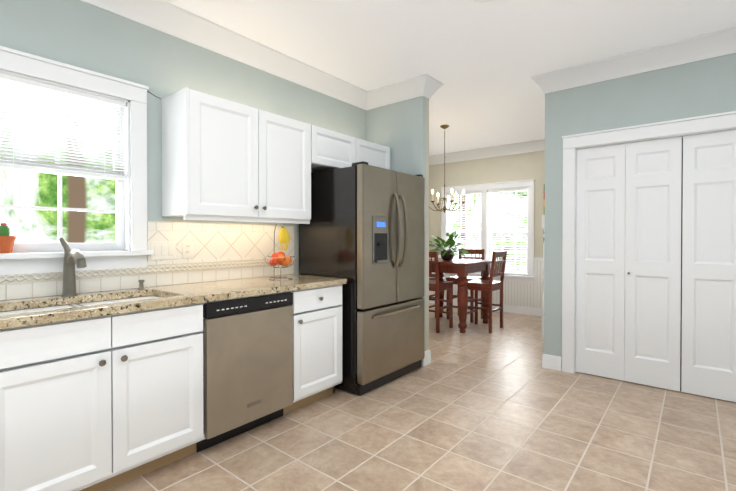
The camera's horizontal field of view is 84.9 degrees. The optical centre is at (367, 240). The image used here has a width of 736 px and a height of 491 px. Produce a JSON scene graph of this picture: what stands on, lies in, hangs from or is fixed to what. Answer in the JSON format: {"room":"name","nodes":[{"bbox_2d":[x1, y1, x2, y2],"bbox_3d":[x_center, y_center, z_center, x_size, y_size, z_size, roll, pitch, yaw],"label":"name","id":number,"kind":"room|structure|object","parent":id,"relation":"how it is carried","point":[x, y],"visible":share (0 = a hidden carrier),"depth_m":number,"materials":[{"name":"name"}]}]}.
{"room":"kitchen","nodes":[
{"label":"kitchen","id":0,"kind":"room"},
{"bbox_2d":[0,0,375,300],"bbox_3d":[-1.978,-0.156,1.986,0.180,2.740,6.290,0,1,39],"label":"wall","id":1,"kind":"structure","parent":0,"point":[98,40],"depth_m":2.61,"materials":[{"name":"blue paint"}]},
{"bbox_2d":[0,46,152,274],"bbox_3d":[-1.735,-0.404,2.270,0.215,1.151,0.910,0,1,39],"label":"window","id":2,"kind":"structure","parent":1,"relation":"in","point":[20,259],"depth_m":2.38,"materials":[{"name":"white wood"}]},
{"bbox_2d":[0,223,15,252],"bbox_3d":[-1.852,-0.015,2.046,0.094,0.156,0.094,0,1,39],"label":"cactus pot","id":3,"kind":"object","parent":2,"relation":"on","point":[7,240],"visible":1,"depth_m":2.03,"materials":[{"name":"orange ceramic"}]},
{"bbox_2d":[0,72,125,201],"bbox_3d":[-1.713,-0.547,2.251,0.055,0.618,0.648,0,1,39],"label":"window blind","id":4,"kind":"object","parent":2,"relation":"attached to","point":[65,93],"visible":1,"depth_m":2.24,"materials":[{"name":"white plastic"}]},
{"bbox_2d":[0,221,294,299],"bbox_3d":[-1.869,0.089,2.016,0.012,0.422,3.870,0,1,39],"label":"tile backsplash","id":5,"kind":"structure","parent":1,"relation":"attached to","point":[222,251],"depth_m":2.79,"materials":[{"name":"beige tile"}]},
{"bbox_2d":[151,241,175,259],"bbox_3d":[-1.346,0.063,2.647,0.009,0.120,0.160,0,1,39],"label":"outlet","id":6,"kind":"object","parent":5,"relation":"attached to","point":[163,250],"depth_m":2.64,"materials":[{"name":"white plastic"}]},
{"bbox_2d":[182,241,192,258],"bbox_3d":[-1.243,0.062,2.773,0.010,0.120,0.075,0,1,39],"label":"outlet","id":7,"kind":"object","parent":5,"relation":"attached to","point":[187,246],"depth_m":2.77,"materials":[{"name":"white plastic"}]},
{"bbox_2d":[81,0,372,109],"bbox_3d":[-1.884,-1.447,1.918,0.098,0.157,6.020,0,1,39],"label":"crown molding","id":8,"kind":"structure","parent":1,"relation":"attached to","point":[166,17],"depth_m":2.97,"materials":[{"name":"white"}]},
{"bbox_2d":[161,87,312,222],"bbox_3d":[-0.905,-0.549,2.935,0.331,0.770,1.022,0,1,39],"label":"upper cabinet","id":9,"kind":"object","parent":1,"relation":"attached to","point":[225,160],"depth_m":2.68,"materials":[{"name":"white wood"}]},
{"bbox_2d":[313,125,356,171],"bbox_3d":[-0.409,-0.784,3.540,0.331,0.310,0.541,0,1,39],"label":"upper cabinet","id":10,"kind":"object","parent":1,"relation":"attached to","point":[331,149],"depth_m":3.43,"materials":[{"name":"white wood"}]},
{"bbox_2d":[357,138,389,169],"bbox_3d":[-0.069,-0.787,3.957,0.331,0.310,0.535,0,1,39],"label":"upper cabinet","id":11,"kind":"object","parent":1,"relation":"attached to","point":[376,155],"depth_m":3.85,"materials":[{"name":"white wood"}]},
{"bbox_2d":[390,152,411,173],"bbox_3d":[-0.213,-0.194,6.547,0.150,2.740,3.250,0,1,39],"label":"wall","id":12,"kind":"structure","parent":0,"point":[398,163],"depth_m":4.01,"materials":[{"name":"blue paint"}]},
{"bbox_2d":[107,303,735,490],"bbox_3d":[0.310,1.262,2.255,6.500,0.100,9.680,0,1,39],"label":"floor","id":13,"kind":"structure","parent":0,"point":[477,407],"depth_m":2.49,"materials":[{"name":"tile"}]},
{"bbox_2d":[0,305,203,490],"bbox_3d":[-1.434,0.779,2.071,0.616,0.870,0.899,0,1,39],"label":"base cabinet","id":14,"kind":"object","parent":13,"relation":"on","point":[103,390],"depth_m":1.84,"materials":[{"name":"white wood"}]},
{"bbox_2d":[0,274,346,328],"bbox_3d":[-1.628,0.324,1.816,0.633,0.040,3.862,0,1,39],"label":"countertop","id":15,"kind":"structure","parent":14,"relation":"on","point":[175,296],"depth_m":2.19,"materials":[{"name":"beige stone"}]},
{"bbox_2d":[59,237,86,296],"bbox_3d":[-1.582,0.141,2.157,0.203,0.320,0.081,0,1,39],"label":"faucet","id":16,"kind":"object","parent":15,"relation":"on","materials":[{"name":"silver metal"}]},
{"bbox_2d":[0,293,163,312],"bbox_3d":[-1.435,0.437,2.039,0.420,0.214,0.850,0,1,39],"label":"sink","id":17,"kind":"object","parent":15,"relation":"in","point":[135,296],"depth_m":2.16,"materials":[{"name":"silver metal"}]},
{"bbox_2d":[265,223,295,279],"bbox_3d":[-0.673,0.073,3.098,0.237,0.438,0.231,0,1,39],"label":"fruit stand","id":18,"kind":"object","parent":15,"relation":"on","point":[280,258],"visible":1,"depth_m":3.05,"materials":[{"name":"orange food"}]},
{"bbox_2d":[200,289,299,449],"bbox_3d":[-0.941,0.774,2.667,0.628,0.870,0.647,0,1,39],"label":"dishwasher","id":19,"kind":"object","parent":13,"relation":"on","point":[250,345],"depth_m":2.44,"materials":[{"name":"silver metal"}]},
{"bbox_2d":[300,285,341,406],"bbox_3d":[-0.582,0.770,3.117,0.616,0.870,0.505,0,1,39],"label":"base cabinet","id":20,"kind":"object","parent":13,"relation":"on","point":[320,309],"depth_m":2.93,"materials":[{"name":"white wood"}]},
{"bbox_2d":[299,161,424,395],"bbox_3d":[-0.006,0.293,3.623,0.811,1.815,0.910,0,1,39],"label":"fridge","id":21,"kind":"object","parent":13,"relation":"on","point":[363,232],"visible":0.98,"depth_m":3.27,"materials":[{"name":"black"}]},
{"bbox_2d":[429,277,435,317],"bbox_3d":[0.764,0.653,6.099,0.464,1.054,0.436,0,1,39],"label":"dining chair","id":22,"kind":"object","parent":13,"relation":"on","point":[432,295],"visible":0.1,"depth_m":6.03,"materials":[{"name":"brown wood"}]},
{"bbox_2d":[429,251,453,332],"bbox_3d":[0.853,0.659,5.433,0.436,1.054,0.464,0,1,39],"label":"dining chair","id":23,"kind":"object","parent":13,"relation":"on","point":[437,285],"visible":0.48,"depth_m":5.22,"materials":[{"name":"brown wood"}]},
{"bbox_2d":[429,258,491,332],"bbox_3d":[1.173,0.731,5.722,0.950,0.905,0.950,0,1,39],"label":"dining table","id":24,"kind":"object","parent":13,"relation":"on","point":[461,268],"visible":0.48,"depth_m":5.29,"materials":[{"name":"brown wood"}]},
{"bbox_2d":[429,231,470,259],"bbox_3d":[1.153,0.061,5.816,0.670,0.431,0.631,0,1,39],"label":"potted plant","id":25,"kind":"object","parent":24,"relation":"on","point":[448,253],"visible":0.85,"depth_m":5.71,"materials":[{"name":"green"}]},
{"bbox_2d":[446,249,484,322],"bbox_3d":[1.483,0.653,6.094,0.436,1.054,0.464,0,1,39],"label":"dining chair","id":26,"kind":"object","parent":13,"relation":"on","point":[454,279],"visible":0.48,"depth_m":6.05,"materials":[{"name":"brown wood"}]},
{"bbox_2d":[466,251,506,332],"bbox_3d":[1.572,0.659,5.427,0.464,1.054,0.436,0,1,39],"label":"dining chair","id":27,"kind":"object","parent":13,"relation":"on","point":[490,285],"visible":0.83,"depth_m":5.32,"materials":[{"name":"brown wood"}]},
{"bbox_2d":[541,215,544,339],"bbox_3d":[2.140,0.440,4.833,0.080,1.500,0.080,0,1,39],"label":"turned post","id":28,"kind":"object","parent":13,"relation":"on","point":[543,225],"visible":0.31,"depth_m":4.83,"materials":[{"name":"white wood"}]},
{"bbox_2d":[420,96,431,364],"bbox_3d":[0.560,-0.172,3.897,0.002,2.740,0.120,0,1,39],"label":"wall","id":29,"kind":"structure","parent":0,"point":[425,169],"depth_m":3.91,"materials":[{"name":"blue paint"}]},
{"bbox_2d":[369,74,436,108],"bbox_3d":[0.309,-1.464,3.957,0.677,0.157,0.108,0,1,39],"label":"crown molding","id":30,"kind":"structure","parent":29,"relation":"attached to","point":[425,85],"depth_m":3.92,"materials":[{"name":"white wood"}]},
{"bbox_2d":[422,350,430,363],"bbox_3d":[-0.238,1.127,4.633,2.184,0.130,0.034,0,1,39],"label":"baseboard","id":31,"kind":"structure","parent":29,"relation":"attached to","point":[427,359],"depth_m":3.91,"materials":[{"name":"white wood"}]},
{"bbox_2d":[429,80,442,99],"bbox_3d":[-0.144,-1.469,4.589,2.177,0.157,0.118,0,1,39],"label":"crown molding","id":32,"kind":"structure","parent":29,"relation":"attached to","point":[439,84],"depth_m":3.92,"materials":[{"name":"white wood"}]},
{"bbox_2d":[164,0,735,155],"bbox_3d":[0.310,-1.578,2.232,6.500,0.100,9.680,0,1,39],"label":"ceiling","id":33,"kind":"structure","parent":0,"point":[483,63],"depth_m":3.05,"materials":[{"name":"white paint"}]},
{"bbox_2d":[429,125,464,212],"bbox_3d":[1.036,-0.967,5.438,0.532,1.174,0.554,0,1,39],"label":"chandelier","id":34,"kind":"object","parent":33,"relation":"hanging from","point":[444,127],"visible":0.94,"depth_m":5.43,"materials":[{"name":"gold metal"}]},
{"bbox_2d":[473,0,493,2],"bbox_3d":[0.732,-1.526,2.481,0.189,0.007,0.189,0,1,30],"label":"recessed light","id":35,"kind":"object","parent":33,"relation":"in","point":[482,1],"visible":1,"depth_m":2.54,"materials":[{"name":"white"}]},
{"bbox_2d":[412,151,539,275],"bbox_3d":[3.228,-0.189,5.948,6.240,2.740,0.150,0,1,39],"label":"wall","id":36,"kind":"structure","parent":0,"point":[522,166],"depth_m":6.77,"materials":[{"name":"beige paint"}]},
{"bbox_2d":[429,298,543,315],"bbox_3d":[3.238,1.117,5.844,6.100,0.130,0.014,0,1,39],"label":"baseboard","id":37,"kind":"structure","parent":36,"relation":"attached to","point":[506,308],"depth_m":6.51,"materials":[{"name":"white wood"}]},
{"bbox_2d":[429,255,543,308],"bbox_3d":[2.250,0.672,4.629,6.100,0.790,3.140,0,1,39],"label":"wall panel","id":38,"kind":"object","parent":36,"relation":"attached to","point":[522,294],"visible":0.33,"depth_m":6.46,"materials":[{"name":"white wood"}]},
{"bbox_2d":[429,139,544,164],"bbox_3d":[3.211,-1.479,5.790,6.100,0.157,0.098,0,1,39],"label":"crown molding","id":39,"kind":"structure","parent":36,"relation":"attached to","point":[535,145],"depth_m":6.74,"materials":[{"name":"white wood"}]},
{"bbox_2d":[441,179,534,282],"bbox_3d":[2.018,-0.155,6.902,1.680,1.636,0.220,0,1,39],"label":"window","id":40,"kind":"structure","parent":36,"relation":"in","point":[484,189],"depth_m":6.82,"materials":[{"name":"white wood"}]},
{"bbox_2d":[447,188,527,275],"bbox_3d":[2.009,-0.156,6.890,1.428,1.414,0.056,0,1,39],"label":"blinds","id":41,"kind":"object","parent":40,"relation":"attached to","point":[493,205],"visible":0.62,"depth_m":6.73,"materials":[{"name":"white plastic"}]},
{"bbox_2d":[544,184,544,214],"bbox_3d":[2.944,-0.415,6.057,0.560,0.930,0.034,0,1,39],"label":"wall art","id":42,"kind":"object","parent":36,"relation":"attached to","point":[544,199],"visible":0.14,"depth_m":6.21},
{"bbox_2d":[540,53,735,356],"bbox_3d":[2.855,-0.164,2.903,2.970,2.740,0.120,0,1,39],"label":"wall","id":43,"kind":"structure","parent":0,"point":[707,86],"depth_m":3.48,"materials":[{"name":"blue paint"}]},
{"bbox_2d":[542,354,561,368],"bbox_3d":[1.883,1.132,4.059,0.044,0.130,0.694,0,1,39],"label":"baseboard","id":44,"kind":"structure","parent":43,"relation":"attached to","point":[552,362],"depth_m":3.77,"materials":[{"name":"white wood"}]},
{"bbox_2d":[531,26,735,94],"bbox_3d":[2.713,-1.455,2.868,2.978,0.157,0.097,0,1,39],"label":"crown molding","id":45,"kind":"structure","parent":43,"relation":"attached to","point":[721,42],"depth_m":3.26,"materials":[{"name":"white wood"}]},
{"bbox_2d":[562,111,735,373],"bbox_3d":[2.476,0.127,3.177,1.732,2.154,0.118,0,1,39],"label":"door frame","id":46,"kind":"structure","parent":43,"relation":"attached to","point":[710,123],"depth_m":3.62,"materials":[{"name":"white wood"}]},
{"bbox_2d":[576,129,735,401],"bbox_3d":[2.480,0.185,3.181,1.512,2.022,0.066,0,1,39],"label":"bifold closet doors","id":47,"kind":"structure","parent":43,"relation":"in","point":[628,262],"depth_m":3.27,"materials":[{"name":"white wood"}]},
{"bbox_2d":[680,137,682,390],"bbox_3d":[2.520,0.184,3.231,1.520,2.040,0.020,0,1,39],"label":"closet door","id":48,"kind":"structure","parent":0,"point":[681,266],"depth_m":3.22,"materials":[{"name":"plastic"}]},
{"label":"outside","id":49,"kind":"structure","parent":0,"visible":0},
{"bbox_2d":[0,86,115,242],"bbox_3d":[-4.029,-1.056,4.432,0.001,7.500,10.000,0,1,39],"label":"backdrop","id":50,"kind":"structure","parent":49,"point":[23,188],"depth_m":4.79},
{"bbox_2d":[452,190,526,271],"bbox_3d":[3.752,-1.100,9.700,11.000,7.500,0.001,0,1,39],"label":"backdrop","id":51,"kind":"structure","parent":49,"point":[469,208],"depth_m":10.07,"materials":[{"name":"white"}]}
]}

